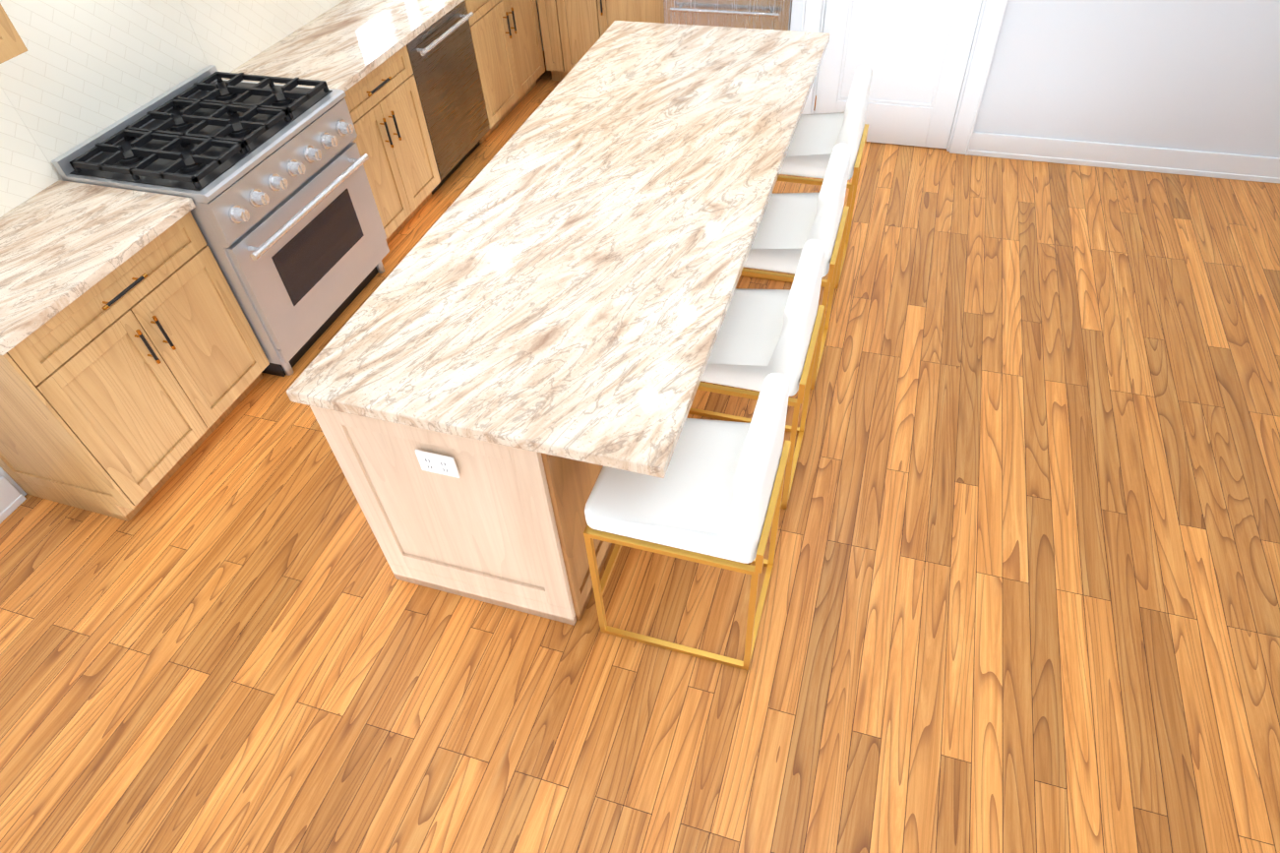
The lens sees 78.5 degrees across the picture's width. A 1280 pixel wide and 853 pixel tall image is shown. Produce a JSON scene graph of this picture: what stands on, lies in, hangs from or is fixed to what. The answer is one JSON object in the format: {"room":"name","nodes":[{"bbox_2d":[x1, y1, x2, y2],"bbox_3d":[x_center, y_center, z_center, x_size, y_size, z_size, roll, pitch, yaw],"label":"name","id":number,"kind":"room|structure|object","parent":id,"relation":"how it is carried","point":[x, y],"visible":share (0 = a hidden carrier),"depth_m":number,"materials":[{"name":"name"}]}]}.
{"room":"kitchen","nodes":[
{"label":"kitchen","id":0,"kind":"room"},
{"bbox_2d":[0,466,26,495],"bbox_3d":[-2.433,-0.977,2.566,0.160,2.530,8.600,11,48,14],"label":"wall","id":1,"kind":"structure","parent":0,"point":[3,473],"depth_m":3.06,"materials":[{"name":"white paint"}]},
{"bbox_2d":[0,476,26,523],"bbox_3d":[-2.994,1.519,1.867,0.022,0.135,3.670,11,48,14],"label":"baseboard","id":2,"kind":"structure","parent":1,"relation":"attached to","point":[11,498],"depth_m":3.04,"materials":[{"name":"white wood"}]},
{"bbox_2d":[0,3,28,63],"bbox_3d":[-2.252,-1.345,1.916,0.365,1.096,0.776,11,48,14],"label":"upper cabinet","id":3,"kind":"object","parent":1,"relation":"attached to","point":[12,44],"visible":1,"depth_m":2.46,"materials":[{"name":"brown wood"}]},
{"bbox_2d":[0,0,343,216],"bbox_3d":[-1.813,-2.270,3.677,0.009,0.938,4.640,11,48,14],"label":"backsplash","id":4,"kind":"structure","parent":1,"relation":"attached to","point":[79,72],"depth_m":3.06,"materials":[{"name":"tile"}]},
{"bbox_2d":[536,0,543,50],"bbox_3d":[0.075,-3.674,4.982,2.460,2.530,0.150,11,48,14],"label":"wall","id":5,"kind":"structure","parent":0,"point":[539,25],"depth_m":5.92,"materials":[{"name":"white paint"}]},
{"bbox_2d":[0,50,1279,852],"bbox_3d":[0.337,0.417,2.824,5.900,0.060,8.650,11,48,14],"label":"floor","id":6,"kind":"structure","parent":0,"point":[1024,587],"depth_m":2.59,"materials":[{"name":"brown wood"}]},
{"bbox_2d":[0,211,269,521],"bbox_3d":[-2.038,-0.267,3.004,0.635,0.875,0.840,11,48,14],"label":"base cabinet","id":7,"kind":"object","parent":6,"relation":"on","point":[128,386],"visible":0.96,"depth_m":2.85,"materials":[{"name":"brown wood"}]},
{"bbox_2d":[0,180,195,355],"bbox_3d":[-2.065,-0.580,2.670,0.633,0.038,0.860,11,48,14],"label":"countertop","id":8,"kind":"structure","parent":7,"relation":"on","point":[64,244],"depth_m":2.69,"materials":[{"name":"stone"}]},
{"bbox_2d":[51,64,389,376],"bbox_3d":[-1.711,-0.910,3.520,0.735,0.990,0.912,11,48,14],"label":"range","id":9,"kind":"object","parent":6,"relation":"on","point":[268,175],"visible":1,"depth_m":3.26,"materials":[{"name":"metal"}]},
{"bbox_2d":[343,45,440,243],"bbox_3d":[-1.530,-1.448,4.105,0.635,0.875,0.696,11,48,14],"label":"base cabinet","id":10,"kind":"object","parent":6,"relation":"on","point":[393,141],"visible":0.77,"depth_m":4.02,"materials":[{"name":"brown wood"}]},
{"bbox_2d":[406,0,489,194],"bbox_3d":[-1.307,-1.918,4.543,0.639,0.872,0.656,11,48,14],"label":"dishwasher","id":11,"kind":"object","parent":6,"relation":"on","point":[443,61],"visible":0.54,"depth_m":4.42,"materials":[{"name":"silver metal"}]},
{"bbox_2d":[309,405,613,625],"bbox_3d":[-0.157,-0.645,3.232,0.703,0.875,2.692,11,48,14],"label":"kitchen island","id":12,"kind":"object","parent":6,"relation":"on","point":[498,524],"visible":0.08,"depth_m":2.33,"materials":[{"name":"brown wood"}]},
{"bbox_2d":[414,449,460,478],"bbox_3d":[-0.555,0.103,2.142,0.116,0.080,0.009,11,48,14],"label":"electrical outlet","id":13,"kind":"object","parent":12,"relation":"attached to","point":[437,463],"visible":1,"depth_m":2.13,"materials":[{"name":"white plastic"}]},
{"bbox_2d":[286,20,830,478],"bbox_3d":[-0.034,-0.944,2.872,1.055,0.040,2.750,11,48,14],"label":"island countertop","id":14,"kind":"structure","parent":12,"relation":"on","point":[564,276],"depth_m":2.44,"materials":[{"name":"stone"}]},
{"bbox_2d":[464,0,545,143],"bbox_3d":[-1.086,-2.482,5.068,0.635,0.875,0.938,11,48,14],"label":"base cabinet","id":15,"kind":"object","parent":6,"relation":"on","point":[506,36],"visible":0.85,"depth_m":4.97,"materials":[{"name":"brown wood"}]},
{"bbox_2d":[221,0,463,92],"bbox_3d":[-1.216,-2.524,4.480,0.660,0.038,2.878,11,48,14],"label":"countertop","id":16,"kind":"structure","parent":15,"relation":"on","point":[343,44],"depth_m":3.88,"materials":[{"name":"stone"}]},
{"bbox_2d":[537,0,661,80],"bbox_3d":[-0.172,-2.858,5.364,0.895,0.875,0.635,11,48,14],"label":"base cabinet","id":17,"kind":"object","parent":6,"relation":"on","point":[573,31],"visible":0.33,"depth_m":5.23,"materials":[{"name":"brown wood"}]},
{"bbox_2d":[660,0,664,23],"bbox_3d":[0.595,-3.226,4.516,0.840,2.526,0.765,11,48,14],"label":"tall cabinet","id":18,"kind":"object","parent":6,"relation":"on","point":[661,12],"depth_m":4.88,"materials":[{"name":"brown wood"}]},
{"bbox_2d":[583,372,791,670],"bbox_3d":[0.147,0.264,2.317,0.500,0.900,0.410,11,48,14],"label":"bar stool","id":19,"kind":"object","parent":6,"relation":"on","point":[715,491],"visible":0.85,"depth_m":2.11,"materials":[{"name":"white leather"}]},
{"bbox_2d":[663,0,792,30],"bbox_3d":[0.601,-2.960,4.739,0.784,1.835,0.787,11,48,14],"label":"refrigerator","id":20,"kind":"object","parent":6,"relation":"on","point":[762,14],"visible":0.17,"depth_m":4.74,"materials":[{"name":"silver metal"}]},
{"bbox_2d":[688,239,825,509],"bbox_3d":[0.343,-0.193,2.743,0.500,0.900,0.410,11,48,14],"label":"bar stool","id":21,"kind":"object","parent":6,"relation":"on","point":[762,334],"visible":0.62,"depth_m":2.52,"materials":[{"name":"white leather"}]},
{"bbox_2d":[740,143,852,389],"bbox_3d":[0.541,-0.653,3.172,0.500,0.900,0.410,11,48,14],"label":"bar stool","id":22,"kind":"object","parent":6,"relation":"on","point":[791,224],"visible":0.52,"depth_m":2.94,"materials":[{"name":"white leather"}]},
{"bbox_2d":[740,65,872,288],"bbox_3d":[0.760,-1.163,3.647,0.500,0.900,0.410,11,48,14],"label":"bar stool","id":23,"kind":"object","parent":6,"relation":"on","point":[817,138],"visible":0.65,"depth_m":3.42,"materials":[{"name":"white leather"}]},
{"bbox_2d":[790,0,1279,157],"bbox_3d":[2.422,-2.418,3.603,3.340,2.530,0.100,11,48,14],"label":"wall","id":24,"kind":"structure","parent":0,"point":[1198,75],"depth_m":4.08,"materials":[{"name":"white paint"}]},
{"bbox_2d":[813,0,982,148],"bbox_3d":[1.376,-2.445,3.981,0.809,2.115,0.093,11,48,14],"label":"door leaf","id":25,"kind":"structure","parent":24,"relation":"in","point":[913,55],"depth_m":4.41,"materials":[{"name":"white wood"}]},
{"bbox_2d":[800,0,1007,155],"bbox_3d":[1.390,-2.507,3.964,1.033,2.241,0.126,11,48,14],"label":"door frame","id":26,"kind":"structure","parent":24,"relation":"attached to","point":[987,37],"depth_m":4.32,"materials":[{"name":"white wood"}]},
{"bbox_2d":[967,131,1279,183],"bbox_3d":[2.928,-1.457,4.306,2.130,0.135,0.024,11,48,14],"label":"baseboard","id":27,"kind":"structure","parent":24,"relation":"attached to","point":[1141,157],"depth_m":4.35,"materials":[{"name":"white wood"}]}
]}

